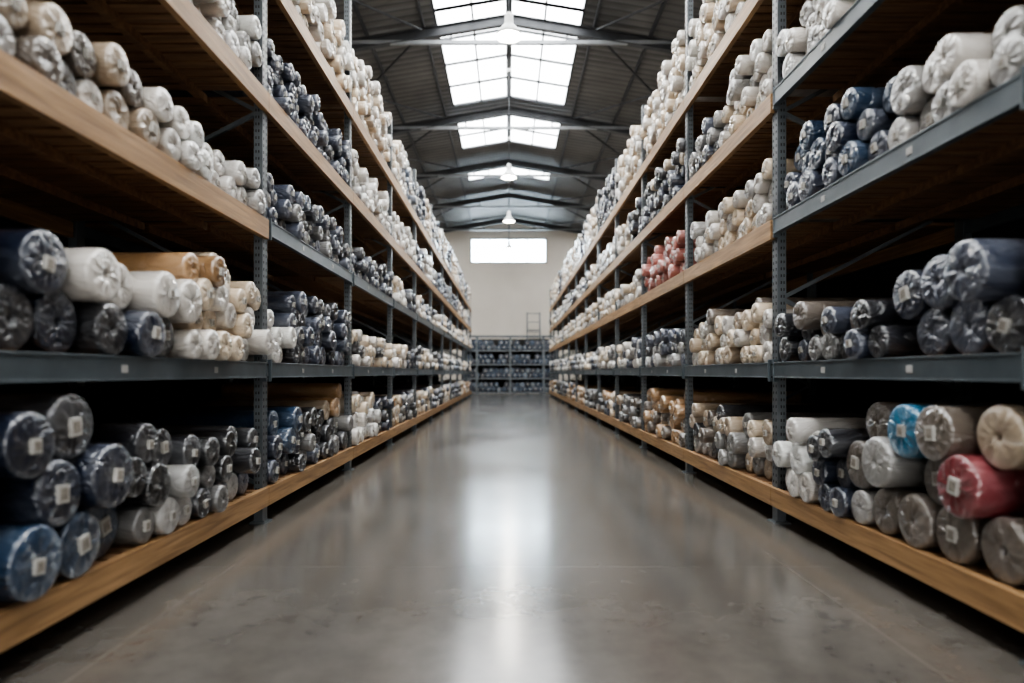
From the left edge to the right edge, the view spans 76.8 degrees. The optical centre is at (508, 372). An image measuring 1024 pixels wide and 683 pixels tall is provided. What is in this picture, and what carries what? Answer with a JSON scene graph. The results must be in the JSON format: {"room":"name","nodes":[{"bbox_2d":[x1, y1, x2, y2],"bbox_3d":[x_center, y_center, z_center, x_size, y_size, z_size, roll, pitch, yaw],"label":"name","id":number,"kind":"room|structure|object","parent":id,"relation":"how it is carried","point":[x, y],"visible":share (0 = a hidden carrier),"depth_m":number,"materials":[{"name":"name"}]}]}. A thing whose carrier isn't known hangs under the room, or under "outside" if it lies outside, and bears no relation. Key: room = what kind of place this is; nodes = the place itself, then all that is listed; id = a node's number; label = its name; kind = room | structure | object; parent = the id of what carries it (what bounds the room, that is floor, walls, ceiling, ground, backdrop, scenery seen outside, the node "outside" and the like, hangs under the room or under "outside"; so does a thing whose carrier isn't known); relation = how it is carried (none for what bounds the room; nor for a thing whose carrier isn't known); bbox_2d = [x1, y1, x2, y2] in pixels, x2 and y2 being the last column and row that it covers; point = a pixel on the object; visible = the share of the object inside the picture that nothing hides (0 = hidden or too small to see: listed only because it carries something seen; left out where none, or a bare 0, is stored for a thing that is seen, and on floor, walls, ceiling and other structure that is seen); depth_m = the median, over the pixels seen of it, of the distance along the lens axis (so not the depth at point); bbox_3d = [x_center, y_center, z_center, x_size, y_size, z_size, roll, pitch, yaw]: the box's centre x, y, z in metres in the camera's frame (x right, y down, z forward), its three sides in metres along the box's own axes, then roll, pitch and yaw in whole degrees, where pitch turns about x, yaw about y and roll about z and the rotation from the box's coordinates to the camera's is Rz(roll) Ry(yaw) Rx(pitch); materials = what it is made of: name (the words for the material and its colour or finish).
{"room":"fabric warehouse","nodes":[
{"label":"fabric warehouse","id":0,"kind":"room"},
{"bbox_2d":[352,0,666,226],"bbox_3d":[0.000,-8.919,16.000,19.870,1.366,51.900,0,0,0],"label":"roof purlins","id":1,"kind":"structure","parent":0,"point":[354,4],"depth_m":21.23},
{"bbox_2d":[439,223,580,380],"bbox_3d":[0.000,-4.400,42.100,24.000,11.200,0.200,0,0,0],"label":"wall","id":2,"kind":"structure","parent":0,"point":[502,296],"depth_m":42.00,"materials":[{"name":"paint"}]},
{"bbox_2d":[470,238,546,262],"bbox_3d":[-0.025,-7.950,42.065,4.950,1.600,0.130,0,0,0],"label":"window","id":3,"kind":"structure","parent":2,"relation":"in","point":[482,250],"depth_m":42.10,"materials":[{"name":"white"}]},
{"bbox_2d":[352,0,667,224],"bbox_3d":[0.000,-9.024,17.400,14.038,0.804,47.032,0,0,0],"label":"brace","id":4,"kind":"object","parent":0,"point":[657,3],"depth_m":21.89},
{"bbox_2d":[392,107,630,135],"bbox_3d":[0.000,-4.335,24.000,23.900,11.070,0.160,0,0,0],"label":"roof truss","id":5,"kind":"object","parent":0,"point":[432,124],"depth_m":23.99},
{"bbox_2d":[0,393,1023,682],"bbox_3d":[0.000,1.250,16.000,24.000,0.100,52.000,0,0,0],"label":"floor","id":6,"kind":"structure","parent":0,"point":[503,537],"depth_m":3.58,"materials":[{"name":"concrete"}]},
{"bbox_2d":[0,0,471,652],"bbox_3d":[-2.781,-1.800,16.480,1.706,6.000,33.990,0,0,0],"label":"storage rack","id":7,"kind":"object","parent":6,"relation":"on","point":[67,168],"visible":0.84,"depth_m":5.07,"materials":[{"name":"wood"}]},
{"bbox_2d":[0,393,260,602],"bbox_3d":[-2.639,0.505,3.788,1.604,0.835,2.681,0,0,0],"label":"rolls","id":8,"kind":"object","parent":7,"relation":"in","point":[74,487],"visible":1,"depth_m":2.94,"materials":[{"name":"fabric"}]},
{"bbox_2d":[0,0,265,214],"bbox_3d":[-2.678,-1.437,3.780,1.593,0.418,2.674,0,0,0],"label":"rolls","id":9,"kind":"object","parent":7,"relation":"in","point":[38,34],"visible":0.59,"depth_m":3.23,"materials":[{"name":"fabric"}]},
{"bbox_2d":[0,229,274,360],"bbox_3d":[-2.639,-0.444,3.791,1.617,0.732,2.690,0,0,0],"label":"rolls","id":10,"kind":"object","parent":7,"relation":"in","point":[54,298],"visible":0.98,"depth_m":3.26,"materials":[{"name":"fabric"}]},
{"bbox_2d":[100,172,349,269],"bbox_3d":[-2.676,-1.467,6.612,1.588,0.477,2.686,0,0,0],"label":"rolls","id":11,"kind":"object","parent":7,"relation":"in","point":[292,211],"visible":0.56,"depth_m":6.15,"materials":[{"name":"fabric"}]},
{"bbox_2d":[190,0,262,69],"bbox_3d":[-2.679,-2.508,3.789,1.598,0.518,2.693,0,0,0],"label":"rolls","id":12,"kind":"object","parent":7,"relation":"in","point":[238,31],"visible":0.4,"depth_m":4.68,"materials":[{"name":"fabric"}]},
{"bbox_2d":[102,382,352,483],"bbox_3d":[-2.676,0.518,6.605,1.592,0.806,2.690,0,0,0],"label":"rolls","id":13,"kind":"object","parent":7,"relation":"in","point":[305,425],"visible":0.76,"depth_m":6.09,"materials":[{"name":"fabric"}]},
{"bbox_2d":[167,38,351,182],"bbox_3d":[-2.681,-2.540,6.612,1.595,0.582,2.693,0,0,0],"label":"rolls","id":14,"kind":"object","parent":7,"relation":"in","point":[284,85],"visible":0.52,"depth_m":6.17,"materials":[{"name":"fabric"}]},
{"bbox_2d":[246,291,350,365],"bbox_3d":[-2.682,-0.439,6.608,1.586,0.722,2.684,0,0,0],"label":"rolls","id":15,"kind":"object","parent":7,"relation":"in","point":[305,329],"visible":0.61,"depth_m":6.25,"materials":[{"name":"fabric"}]},
{"bbox_2d":[291,0,353,92],"bbox_3d":[-2.680,-3.762,6.610,1.579,0.929,2.696,0,0,0],"label":"rolls","id":16,"kind":"object","parent":7,"relation":"on","point":[328,32],"visible":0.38,"depth_m":7.10,"materials":[{"name":"fabric"}]},
{"bbox_2d":[294,149,391,233],"bbox_3d":[-2.678,-2.579,9.430,1.591,0.661,2.684,0,0,0],"label":"rolls","id":17,"kind":"object","parent":7,"relation":"in","point":[364,187],"visible":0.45,"depth_m":9.07,"materials":[{"name":"fabric"}]},
{"bbox_2d":[320,49,391,163],"bbox_3d":[-2.678,-3.795,9.431,1.586,0.995,2.695,0,0,0],"label":"rolls","id":18,"kind":"object","parent":7,"relation":"on","point":[367,101],"visible":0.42,"depth_m":9.11,"materials":[{"name":"fabric"}]},
{"bbox_2d":[339,391,393,444],"bbox_3d":[-2.681,0.581,9.428,1.588,0.681,2.686,0,0,0],"label":"rolls","id":19,"kind":"object","parent":7,"relation":"in","point":[369,414],"visible":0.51,"depth_m":9.02,"materials":[{"name":"fabric"}]},
{"bbox_2d":[343,329,393,367],"bbox_3d":[-2.680,-0.327,9.431,1.602,0.496,2.690,0,0,0],"label":"rolls","id":20,"kind":"object","parent":7,"relation":"in","point":[367,351],"visible":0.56,"depth_m":9.01,"materials":[{"name":"fabric"}]},
{"bbox_2d":[343,242,394,296],"bbox_3d":[-2.678,-1.478,9.433,1.578,0.498,2.686,0,0,0],"label":"rolls","id":21,"kind":"object","parent":7,"relation":"in","point":[364,267],"visible":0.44,"depth_m":9.13,"materials":[{"name":"fabric"}]},
{"bbox_2d":[342,389,416,426],"bbox_3d":[-2.677,0.628,12.253,1.591,0.588,2.695,0,0,0],"label":"rolls","id":22,"kind":"object","parent":7,"relation":"in","point":[405,407],"visible":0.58,"depth_m":12.38,"materials":[{"name":"fabric"}]},
{"bbox_2d":[343,212,416,263],"bbox_3d":[-2.676,-2.549,12.247,1.592,0.602,2.691,0,0,0],"label":"rolls","id":23,"kind":"object","parent":7,"relation":"in","point":[402,235],"visible":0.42,"depth_m":11.85,"materials":[{"name":"fabric"}]},
{"bbox_2d":[364,386,432,414],"bbox_3d":[-2.679,0.629,15.072,1.589,0.585,2.694,0,0,0],"label":"rolls","id":24,"kind":"object","parent":7,"relation":"in","point":[423,393],"visible":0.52,"depth_m":15.25,"materials":[{"name":"fabric"}]},
{"bbox_2d":[392,276,416,312],"bbox_3d":[-2.675,-1.468,12.251,1.584,0.482,2.689,0,0,0],"label":"rolls","id":25,"kind":"object","parent":7,"relation":"in","point":[405,297],"visible":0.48,"depth_m":12.15,"materials":[{"name":"fabric"}]},
{"bbox_2d":[392,140,417,210],"bbox_3d":[-2.683,-3.762,12.250,1.585,0.926,2.692,0,0,0],"label":"rolls","id":26,"kind":"object","parent":7,"relation":"on","point":[401,171],"visible":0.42,"depth_m":11.98,"materials":[{"name":"fabric"}]},
{"bbox_2d":[392,344,417,368],"bbox_3d":[-2.682,-0.306,12.253,1.582,0.454,2.688,0,0,0],"label":"rolls","id":27,"kind":"object","parent":7,"relation":"in","point":[403,357],"visible":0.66,"depth_m":12.00,"materials":[{"name":"fabric"}]},
{"bbox_2d":[399,182,433,240],"bbox_3d":[-2.679,-3.760,15.069,1.585,0.923,2.690,0,0,0],"label":"rolls","id":28,"kind":"object","parent":7,"relation":"on","point":[423,209],"visible":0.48,"depth_m":14.73,"materials":[{"name":"fabric"}]},
{"bbox_2d":[407,346,432,368],"bbox_3d":[-2.677,-0.344,15.070,1.590,0.529,2.691,0,0,0],"label":"rolls","id":29,"kind":"object","parent":7,"relation":"in","point":[424,360],"visible":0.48,"depth_m":14.87,"materials":[{"name":"fabric"}]},
{"bbox_2d":[416,295,431,322],"bbox_3d":[-2.686,-1.468,15.070,1.581,0.478,2.692,0,0,0],"label":"rolls","id":30,"kind":"object","parent":7,"relation":"in","point":[423,310],"visible":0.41,"depth_m":14.79,"materials":[{"name":"fabric"}]},
{"bbox_2d":[416,240,432,282],"bbox_3d":[-2.680,-2.570,15.070,1.586,0.640,2.686,0,0,0],"label":"rolls","id":31,"kind":"object","parent":7,"relation":"in","point":[424,263],"visible":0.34,"depth_m":15.01,"materials":[{"name":"fabric"}]},
{"bbox_2d":[402,383,451,402],"bbox_3d":[-2.689,0.628,20.712,1.581,0.586,2.706,0,0,0],"label":"rolls","id":32,"kind":"object","parent":7,"relation":"in","point":[447,389],"visible":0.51,"depth_m":20.82,"materials":[{"name":"fabric"}]},
{"bbox_2d":[432,214,443,257],"bbox_3d":[-2.685,-3.762,17.891,1.568,0.927,2.687,0,0,0],"label":"rolls","id":33,"kind":"object","parent":7,"relation":"on","point":[437,234],"visible":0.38,"depth_m":17.66,"materials":[{"name":"fabric"}]},
{"bbox_2d":[432,387,443,407],"bbox_3d":[-2.686,0.660,17.890,1.576,0.524,2.694,0,0,0],"label":"rolls","id":34,"kind":"object","parent":7,"relation":"in","point":[437,393],"visible":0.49,"depth_m":17.47,"materials":[{"name":"fabric"}]},
{"bbox_2d":[432,268,443,295],"bbox_3d":[-2.688,-2.534,17.893,1.571,0.570,2.682,0,0,0],"label":"rolls","id":35,"kind":"object","parent":7,"relation":"in","point":[437,282],"visible":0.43,"depth_m":17.96,"materials":[{"name":"fabric"}]},
{"bbox_2d":[432,352,443,369],"bbox_3d":[-2.684,-0.320,17.892,1.568,0.480,2.686,0,0,0],"label":"rolls","id":36,"kind":"object","parent":7,"relation":"in","point":[437,364],"visible":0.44,"depth_m":17.55,"materials":[{"name":"fabric"}]},
{"bbox_2d":[432,309,443,329],"bbox_3d":[-2.687,-1.469,17.890,1.576,0.478,2.691,0,0,0],"label":"rolls","id":37,"kind":"object","parent":7,"relation":"in","point":[437,320],"visible":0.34,"depth_m":17.82,"materials":[{"name":"fabric"}]},
{"bbox_2d":[419,382,458,398],"bbox_3d":[-2.684,0.626,23.528,1.577,0.590,2.686,0,0,0],"label":"rolls","id":38,"kind":"object","parent":7,"relation":"in","point":[455,387],"visible":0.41,"depth_m":24.06,"materials":[{"name":"fabric"}]},
{"bbox_2d":[438,353,450,369],"bbox_3d":[-2.687,-0.344,20.710,1.568,0.531,2.685,0,0,0],"label":"rolls","id":39,"kind":"object","parent":7,"relation":"in","point":[447,362],"visible":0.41,"depth_m":20.49,"materials":[{"name":"fabric"}]},
{"bbox_2d":[443,279,451,303],"bbox_3d":[-2.684,-2.570,20.710,1.563,0.641,2.689,0,0,0],"label":"rolls","id":40,"kind":"object","parent":7,"relation":"in","point":[447,293],"visible":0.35,"depth_m":20.61,"materials":[{"name":"fabric"}]},
{"bbox_2d":[443,315,451,335],"bbox_3d":[-2.688,-1.528,20.713,1.578,0.596,2.700,0,0,0],"label":"rolls","id":41,"kind":"object","parent":7,"relation":"in","point":[446,327],"visible":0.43,"depth_m":20.34,"materials":[{"name":"fabric"}]},
{"bbox_2d":[443,236,452,272],"bbox_3d":[-2.684,-3.766,20.709,1.566,0.934,2.685,0,0,0],"label":"rolls","id":42,"kind":"object","parent":7,"relation":"on","point":[447,251],"visible":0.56,"depth_m":20.33,"materials":[{"name":"fabric"}]},
{"bbox_2d":[432,381,463,396],"bbox_3d":[-2.687,0.627,26.350,1.574,0.586,2.691,0,0,0],"label":"rolls","id":43,"kind":"object","parent":7,"relation":"in","point":[460,383],"visible":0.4,"depth_m":26.51,"materials":[{"name":"fabric"}]},
{"bbox_2d":[452,253,458,285],"bbox_3d":[-2.687,-3.767,23.531,1.570,0.935,2.689,0,0,0],"label":"rolls","id":44,"kind":"object","parent":7,"relation":"on","point":[455,268],"visible":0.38,"depth_m":23.28,"materials":[{"name":"fabric"}]},
{"bbox_2d":[452,294,458,312],"bbox_3d":[-2.685,-2.534,23.528,1.572,0.570,2.689,0,0,0],"label":"rolls","id":45,"kind":"object","parent":7,"relation":"in","point":[455,303],"visible":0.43,"depth_m":23.24,"materials":[{"name":"fabric"}]},
{"bbox_2d":[458,266,463,294],"bbox_3d":[-2.687,-3.767,26.351,1.578,0.936,2.692,0,0,0],"label":"rolls","id":46,"kind":"object","parent":7,"relation":"on","point":[461,277],"visible":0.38,"depth_m":26.20,"materials":[{"name":"fabric"}]},
{"bbox_2d":[463,335,556,393],"bbox_3d":[0.075,-0.475,37.530,5.450,3.350,1.180,0,0,0],"label":"shelving","id":47,"kind":"object","parent":6,"relation":"on","point":[509,365],"visible":0.89,"depth_m":37.06,"materials":[{"name":"metal"}]},
{"bbox_2d":[527,312,540,338],"bbox_3d":[1.550,-1.312,40.057,0.900,5.025,2.586,0,0,0],"label":"ladder","id":48,"kind":"object","parent":6,"relation":"on","point":[539,330],"visible":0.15,"depth_m":40.73,"materials":[{"name":"metal"}]},
{"bbox_2d":[549,0,1023,665],"bbox_3d":[2.958,-1.800,16.900,1.706,6.000,33.950,0,0,0],"label":"storage rack","id":49,"kind":"object","parent":6,"relation":"on","point":[964,171],"visible":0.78,"depth_m":5.18,"materials":[{"name":"metal"}]},
{"bbox_2d":[552,277,556,301],"bbox_3d":[2.862,-3.815,29.899,1.569,1.032,2.470,0,0,0],"label":"rolls","id":50,"kind":"object","parent":49,"relation":"on","point":[554,293],"visible":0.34,"depth_m":29.76,"materials":[{"name":"fabric"}]},
{"bbox_2d":[557,271,561,296],"bbox_3d":[2.863,-3.816,27.297,1.575,1.032,2.472,0,0,0],"label":"rolls","id":51,"kind":"object","parent":49,"relation":"on","point":[559,275],"visible":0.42,"depth_m":27.19,"materials":[{"name":"fabric"}]},
{"bbox_2d":[562,258,567,288],"bbox_3d":[2.865,-3.799,24.703,1.571,1.000,2.468,0,0,0],"label":"rolls","id":52,"kind":"object","parent":49,"relation":"on","point":[565,266],"visible":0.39,"depth_m":24.43,"materials":[{"name":"fabric"}]},
{"bbox_2d":[567,320,574,337],"bbox_3d":[2.862,-1.521,22.098,1.566,0.582,2.461,0,0,0],"label":"rolls","id":53,"kind":"object","parent":49,"relation":"in","point":[571,326],"visible":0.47,"depth_m":22.32,"materials":[{"name":"fabric"}]},
{"bbox_2d":[567,290,574,308],"bbox_3d":[2.854,-2.540,22.100,1.579,0.583,2.473,0,0,0],"label":"rolls","id":54,"kind":"object","parent":49,"relation":"in","point":[571,297],"visible":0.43,"depth_m":21.82,"materials":[{"name":"fabric"}]},
{"bbox_2d":[567,355,574,369],"bbox_3d":[2.861,-0.342,22.102,1.577,0.527,2.473,0,0,0],"label":"rolls","id":55,"kind":"object","parent":49,"relation":"in","point":[571,364],"visible":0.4,"depth_m":21.96,"materials":[{"name":"fabric"}]},
{"bbox_2d":[568,246,584,277],"bbox_3d":[2.863,-3.799,22.100,1.575,0.997,2.468,0,0,0],"label":"rolls","id":56,"kind":"object","parent":49,"relation":"on","point":[571,254],"visible":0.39,"depth_m":22.02,"materials":[{"name":"fabric"}]},
{"bbox_2d":[561,381,596,397],"bbox_3d":[2.863,0.620,24.704,1.567,0.601,2.465,0,0,0],"label":"rolls","id":57,"kind":"object","parent":49,"relation":"in","point":[564,385],"visible":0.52,"depth_m":24.55,"materials":[{"name":"fabric"}]},
{"bbox_2d":[574,313,584,333],"bbox_3d":[2.863,-1.511,19.494,1.579,0.562,2.474,0,0,0],"label":"rolls","id":58,"kind":"object","parent":49,"relation":"in","point":[580,325],"visible":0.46,"depth_m":19.38,"materials":[{"name":"fabric"}]},
{"bbox_2d":[575,230,584,268],"bbox_3d":[2.864,-3.770,19.499,1.576,0.940,2.473,0,0,0],"label":"rolls","id":59,"kind":"object","parent":49,"relation":"on","point":[580,241],"visible":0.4,"depth_m":19.35,"materials":[{"name":"fabric"}]},
{"bbox_2d":[575,278,584,300],"bbox_3d":[2.869,-2.534,19.498,1.563,0.571,2.470,0,0,0],"label":"rolls","id":60,"kind":"object","parent":49,"relation":"in","point":[580,288],"visible":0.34,"depth_m":19.21,"materials":[{"name":"fabric"}]},
{"bbox_2d":[575,352,589,369],"bbox_3d":[2.867,-0.340,19.498,1.564,0.523,2.459,0,0,0],"label":"rolls","id":61,"kind":"object","parent":49,"relation":"in","point":[580,358],"visible":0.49,"depth_m":19.52,"materials":[{"name":"fabric"}]},
{"bbox_2d":[583,303,596,327],"bbox_3d":[2.864,-1.521,16.899,1.580,0.585,2.469,0,0,0],"label":"rolls","id":62,"kind":"object","parent":49,"relation":"in","point":[590,318],"visible":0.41,"depth_m":16.80,"materials":[{"name":"fabric"}]},
{"bbox_2d":[584,350,596,369],"bbox_3d":[2.854,-0.342,16.902,1.579,0.525,2.472,0,0,0],"label":"rolls","id":63,"kind":"object","parent":49,"relation":"in","point":[591,358],"visible":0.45,"depth_m":16.82,"materials":[{"name":"fabric"}]},
{"bbox_2d":[585,264,596,289],"bbox_3d":[2.864,-2.539,16.905,1.573,0.581,2.476,0,0,0],"label":"rolls","id":64,"kind":"object","parent":49,"relation":"in","point":[591,275],"visible":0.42,"depth_m":16.87,"materials":[{"name":"fabric"}]},
{"bbox_2d":[568,382,614,400],"bbox_3d":[2.864,0.619,22.104,1.575,0.604,2.478,0,0,0],"label":"rolls","id":65,"kind":"object","parent":49,"relation":"in","point":[571,391],"visible":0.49,"depth_m":21.90,"materials":[{"name":"fabric"}]},
{"bbox_2d":[583,197,613,253],"bbox_3d":[2.864,-3.798,16.897,1.576,0.999,2.460,0,0,0],"label":"rolls","id":66,"kind":"object","parent":49,"relation":"on","point":[590,228],"visible":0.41,"depth_m":16.66,"materials":[{"name":"fabric"}]},
{"bbox_2d":[596,236,614,276],"bbox_3d":[2.855,-2.540,14.300,1.589,0.580,2.472,0,0,0],"label":"rolls","id":67,"kind":"object","parent":49,"relation":"in","point":[607,257],"visible":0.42,"depth_m":14.02,"materials":[{"name":"fabric"}]},
{"bbox_2d":[576,386,634,404],"bbox_3d":[2.870,0.650,19.499,1.581,0.542,2.474,0,0,0],"label":"rolls","id":68,"kind":"object","parent":49,"relation":"in","point":[580,390],"visible":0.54,"depth_m":18.45,"materials":[{"name":"fabric"}]},
{"bbox_2d":[597,344,614,368],"bbox_3d":[2.856,-0.345,14.300,1.584,0.530,2.467,0,0,0],"label":"rolls","id":69,"kind":"object","parent":49,"relation":"in","point":[606,358],"visible":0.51,"depth_m":14.14,"materials":[{"name":"fabric"}]},
{"bbox_2d":[597,289,614,318],"bbox_3d":[2.862,-1.512,14.297,1.597,0.564,2.469,0,0,0],"label":"rolls","id":70,"kind":"object","parent":49,"relation":"in","point":[606,305],"visible":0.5,"depth_m":14.19,"materials":[{"name":"fabric"}]},
{"bbox_2d":[596,165,636,230],"bbox_3d":[2.854,-3.817,14.300,1.592,1.033,2.469,0,0,0],"label":"rolls","id":71,"kind":"object","parent":49,"relation":"on","point":[607,203],"visible":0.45,"depth_m":14.01,"materials":[{"name":"fabric"}]},
{"bbox_2d":[584,389,648,409],"bbox_3d":[2.866,0.656,16.899,1.571,0.527,2.471,0,0,0],"label":"rolls","id":72,"kind":"object","parent":49,"relation":"in","point":[590,397],"visible":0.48,"depth_m":16.66,"materials":[{"name":"fabric"}]},
{"bbox_2d":[597,390,647,416],"bbox_3d":[2.855,0.649,14.296,1.592,0.544,2.465,0,0,0],"label":"rolls","id":73,"kind":"object","parent":49,"relation":"in","point":[606,399],"visible":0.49,"depth_m":14.01,"materials":[{"name":"fabric"}]},
{"bbox_2d":[616,337,640,367],"bbox_3d":[2.856,-0.342,11.699,1.597,0.528,2.469,0,0,0],"label":"rolls","id":74,"kind":"object","parent":49,"relation":"in","point":[629,353],"visible":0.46,"depth_m":11.47,"materials":[{"name":"fabric"}]},
{"bbox_2d":[614,269,647,308],"bbox_3d":[2.853,-1.476,11.700,1.582,0.495,2.471,0,0,0],"label":"rolls","id":75,"kind":"object","parent":49,"relation":"in","point":[627,293],"visible":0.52,"depth_m":11.62,"materials":[{"name":"fabric"}]},
{"bbox_2d":[616,394,647,427],"bbox_3d":[2.853,0.649,11.702,1.591,0.544,2.463,0,0,0],"label":"rolls","id":76,"kind":"object","parent":49,"relation":"in","point":[630,404],"visible":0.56,"depth_m":11.60,"materials":[{"name":"fabric"}]},
{"bbox_2d":[615,125,656,200],"bbox_3d":[2.853,-3.772,11.699,1.598,0.946,2.477,0,0,0],"label":"rolls","id":77,"kind":"object","parent":49,"relation":"on","point":[629,163],"visible":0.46,"depth_m":11.51,"materials":[{"name":"fabric"}]},
{"bbox_2d":[614,197,671,254],"bbox_3d":[2.858,-2.565,11.701,1.582,0.630,2.474,0,0,0],"label":"rolls","id":78,"kind":"object","parent":49,"relation":"in","point":[625,234],"visible":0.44,"depth_m":11.28,"materials":[{"name":"fabric"}]},
{"bbox_2d":[641,230,696,290],"bbox_3d":[2.855,-1.556,9.099,1.586,0.655,2.474,0,0,0],"label":"rolls","id":79,"kind":"object","parent":49,"relation":"in","point":[667,261],"visible":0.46,"depth_m":8.82,"materials":[{"name":"fabric"}]},
{"bbox_2d":[645,328,696,366],"bbox_3d":[2.856,-0.345,9.100,1.594,0.534,2.470,0,0,0],"label":"rolls","id":80,"kind":"object","parent":49,"relation":"in","point":[665,347],"visible":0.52,"depth_m":8.84,"materials":[{"name":"fabric"}]},
{"bbox_2d":[639,30,726,156],"bbox_3d":[2.861,-3.799,9.100,1.582,1.000,2.471,0,0,0],"label":"rolls","id":81,"kind":"object","parent":49,"relation":"on","point":[663,103],"visible":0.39,"depth_m":8.71,"materials":[{"name":"fabric"}]},
{"bbox_2d":[641,138,744,229],"bbox_3d":[2.852,-2.579,9.099,1.597,0.659,2.470,0,0,0],"label":"rolls","id":82,"kind":"object","parent":49,"relation":"in","point":[669,179],"visible":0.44,"depth_m":8.76,"materials":[{"name":"fabric"}]},
{"bbox_2d":[685,0,746,87],"bbox_3d":[2.854,-3.761,6.499,1.604,0.926,2.471,0,0,0],"label":"rolls","id":83,"kind":"object","parent":49,"relation":"on","point":[716,16],"visible":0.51,"depth_m":6.93,"materials":[{"name":"fabric"}]},
{"bbox_2d":[643,388,801,447],"bbox_3d":[2.858,0.573,9.099,1.594,0.695,2.469,0,0,0],"label":"rolls","id":84,"kind":"object","parent":49,"relation":"in","point":[664,410],"visible":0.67,"depth_m":8.53,"materials":[{"name":"fabric"}]},
{"bbox_2d":[688,29,839,178],"bbox_3d":[2.857,-2.604,6.501,1.589,0.711,2.475,0,0,0],"label":"rolls","id":85,"kind":"object","parent":49,"relation":"in","point":[750,81],"visible":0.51,"depth_m":6.00,"materials":[{"name":"fabric"}]},
{"bbox_2d":[689,403,866,479],"bbox_3d":[2.853,0.620,6.502,1.591,0.603,2.470,0,0,0],"label":"rolls","id":86,"kind":"object","parent":49,"relation":"in","point":[738,435],"visible":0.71,"depth_m":6.25,"materials":[{"name":"fabric"}]},
{"bbox_2d":[689,297,892,364],"bbox_3d":[2.863,-0.376,6.500,1.576,0.597,2.476,0,0,0],"label":"rolls","id":87,"kind":"object","parent":49,"relation":"in","point":[727,336],"visible":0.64,"depth_m":5.97,"materials":[{"name":"fabric"}]},
{"bbox_2d":[690,158,938,262],"bbox_3d":[2.856,-1.503,6.495,1.593,0.548,2.474,0,0,0],"label":"rolls","id":88,"kind":"object","parent":49,"relation":"in","point":[748,209],"visible":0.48,"depth_m":6.08,"materials":[{"name":"fabric"}]},
{"bbox_2d":[776,0,856,77],"bbox_3d":[2.859,-2.536,3.900,1.588,0.576,2.471,0,0,0],"label":"rolls","id":89,"kind":"object","parent":49,"relation":"in","point":[817,17],"visible":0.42,"depth_m":4.70,"materials":[{"name":"fabric"}]},
{"bbox_2d":[772,401,1023,585],"bbox_3d":[2.808,0.530,3.897,1.611,0.785,2.472,0,0,0],"label":"rolls","id":90,"kind":"object","parent":49,"relation":"in","point":[948,477],"visible":1,"depth_m":3.30,"materials":[{"name":"fabric"}]},
{"bbox_2d":[775,239,1023,361],"bbox_3d":[2.823,-0.340,3.895,1.606,0.526,2.474,0,0,0],"label":"rolls","id":91,"kind":"object","parent":49,"relation":"in","point":[968,299],"visible":0.94,"depth_m":3.30,"materials":[{"name":"fabric"}]},
{"bbox_2d":[783,5,1023,207],"bbox_3d":[2.860,-1.528,3.900,1.591,0.599,2.472,0,0,0],"label":"rolls","id":92,"kind":"object","parent":49,"relation":"in","point":[868,122],"visible":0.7,"depth_m":3.54,"materials":[{"name":"fabric"}]},
{"bbox_2d":[440,218,583,233],"bbox_3d":[0.000,-4.335,41.000,23.900,11.070,0.160,0,0,0],"label":"roof truss","id":93,"kind":"object","parent":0,"point":[465,227],"depth_m":40.99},
{"bbox_2d":[352,14,672,52],"bbox_3d":[0.000,-4.335,17.800,23.900,11.070,0.160,0,0,0],"label":"roof truss","id":94,"kind":"object","parent":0,"point":[412,36],"depth_m":17.79,"materials":[{"name":"metal"}]},
{"bbox_2d":[416,159,609,180],"bbox_3d":[0.000,-4.335,29.800,23.900,11.070,0.160,0,0,0],"label":"roof truss","id":95,"kind":"object","parent":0,"point":[450,172],"depth_m":29.78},
{"bbox_2d":[432,193,593,211],"bbox_3d":[0.000,-4.335,35.400,23.900,11.070,0.160,0,0,0],"label":"roof truss","id":96,"kind":"object","parent":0,"point":[456,204],"depth_m":35.39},
{"bbox_2d":[334,0,702,228],"bbox_3d":[0.000,-9.025,16.000,24.600,2.110,52.600,0,0,0],"label":"ceiling","id":97,"kind":"structure","parent":0,"point":[411,79],"depth_m":22.89,"materials":[{"name":"metal"}]},
{"bbox_2d":[430,0,586,11],"bbox_3d":[0.000,-9.828,14.100,4.060,0.424,6.260,0,0,0],"label":"skylight","id":98,"kind":"object","parent":97,"relation":"attached to","point":[437,5],"visible":0.96,"depth_m":17.17,"materials":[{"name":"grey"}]},
{"bbox_2d":[433,0,584,106],"bbox_3d":[0.000,-9.828,20.250,4.060,0.424,6.160,0,0,0],"label":"skylight","id":99,"kind":"object","parent":97,"relation":"attached to","point":[474,73],"visible":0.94,"depth_m":20.46,"materials":[{"name":"grey"}]},
{"bbox_2d":[457,116,560,149],"bbox_3d":[0.000,-9.828,26.300,4.060,0.424,3.060,0,0,0],"label":"skylight","id":100,"kind":"object","parent":97,"relation":"attached to","point":[469,139],"visible":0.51,"depth_m":26.71,"materials":[{"name":"grey"}]},
{"bbox_2d":[467,166,550,180],"bbox_3d":[0.000,-9.828,31.800,4.060,0.424,1.260,0,0,0],"label":"skylight","id":101,"kind":"object","parent":97,"relation":"attached to","point":[500,170],"visible":0.48,"depth_m":31.72,"materials":[{"name":"grey"}]},
{"bbox_2d":[496,0,521,42],"bbox_3d":[0.000,-8.125,12.200,0.490,3.550,0.490,0,0,0],"label":"pendant lamp","id":102,"kind":"object","parent":97,"relation":"hanging from","point":[508,32],"visible":1,"depth_m":12.14,"materials":[{"name":"white metal"}]},
{"bbox_2d":[502,68,515,179],"bbox_3d":[0.000,-8.125,21.000,0.490,3.550,0.490,0,0,0],"label":"pendant lamp","id":103,"kind":"object","parent":97,"relation":"hanging from","point":[508,174],"visible":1,"depth_m":20.93,"materials":[{"name":"white metal"}]},
{"bbox_2d":[503,137,514,222],"bbox_3d":[0.000,-8.125,27.100,0.490,3.550,0.490,0,0,0],"label":"pendant lamp","id":104,"kind":"object","parent":97,"relation":"hanging from","point":[508,219],"visible":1,"depth_m":27.03,"materials":[{"name":"white metal"}]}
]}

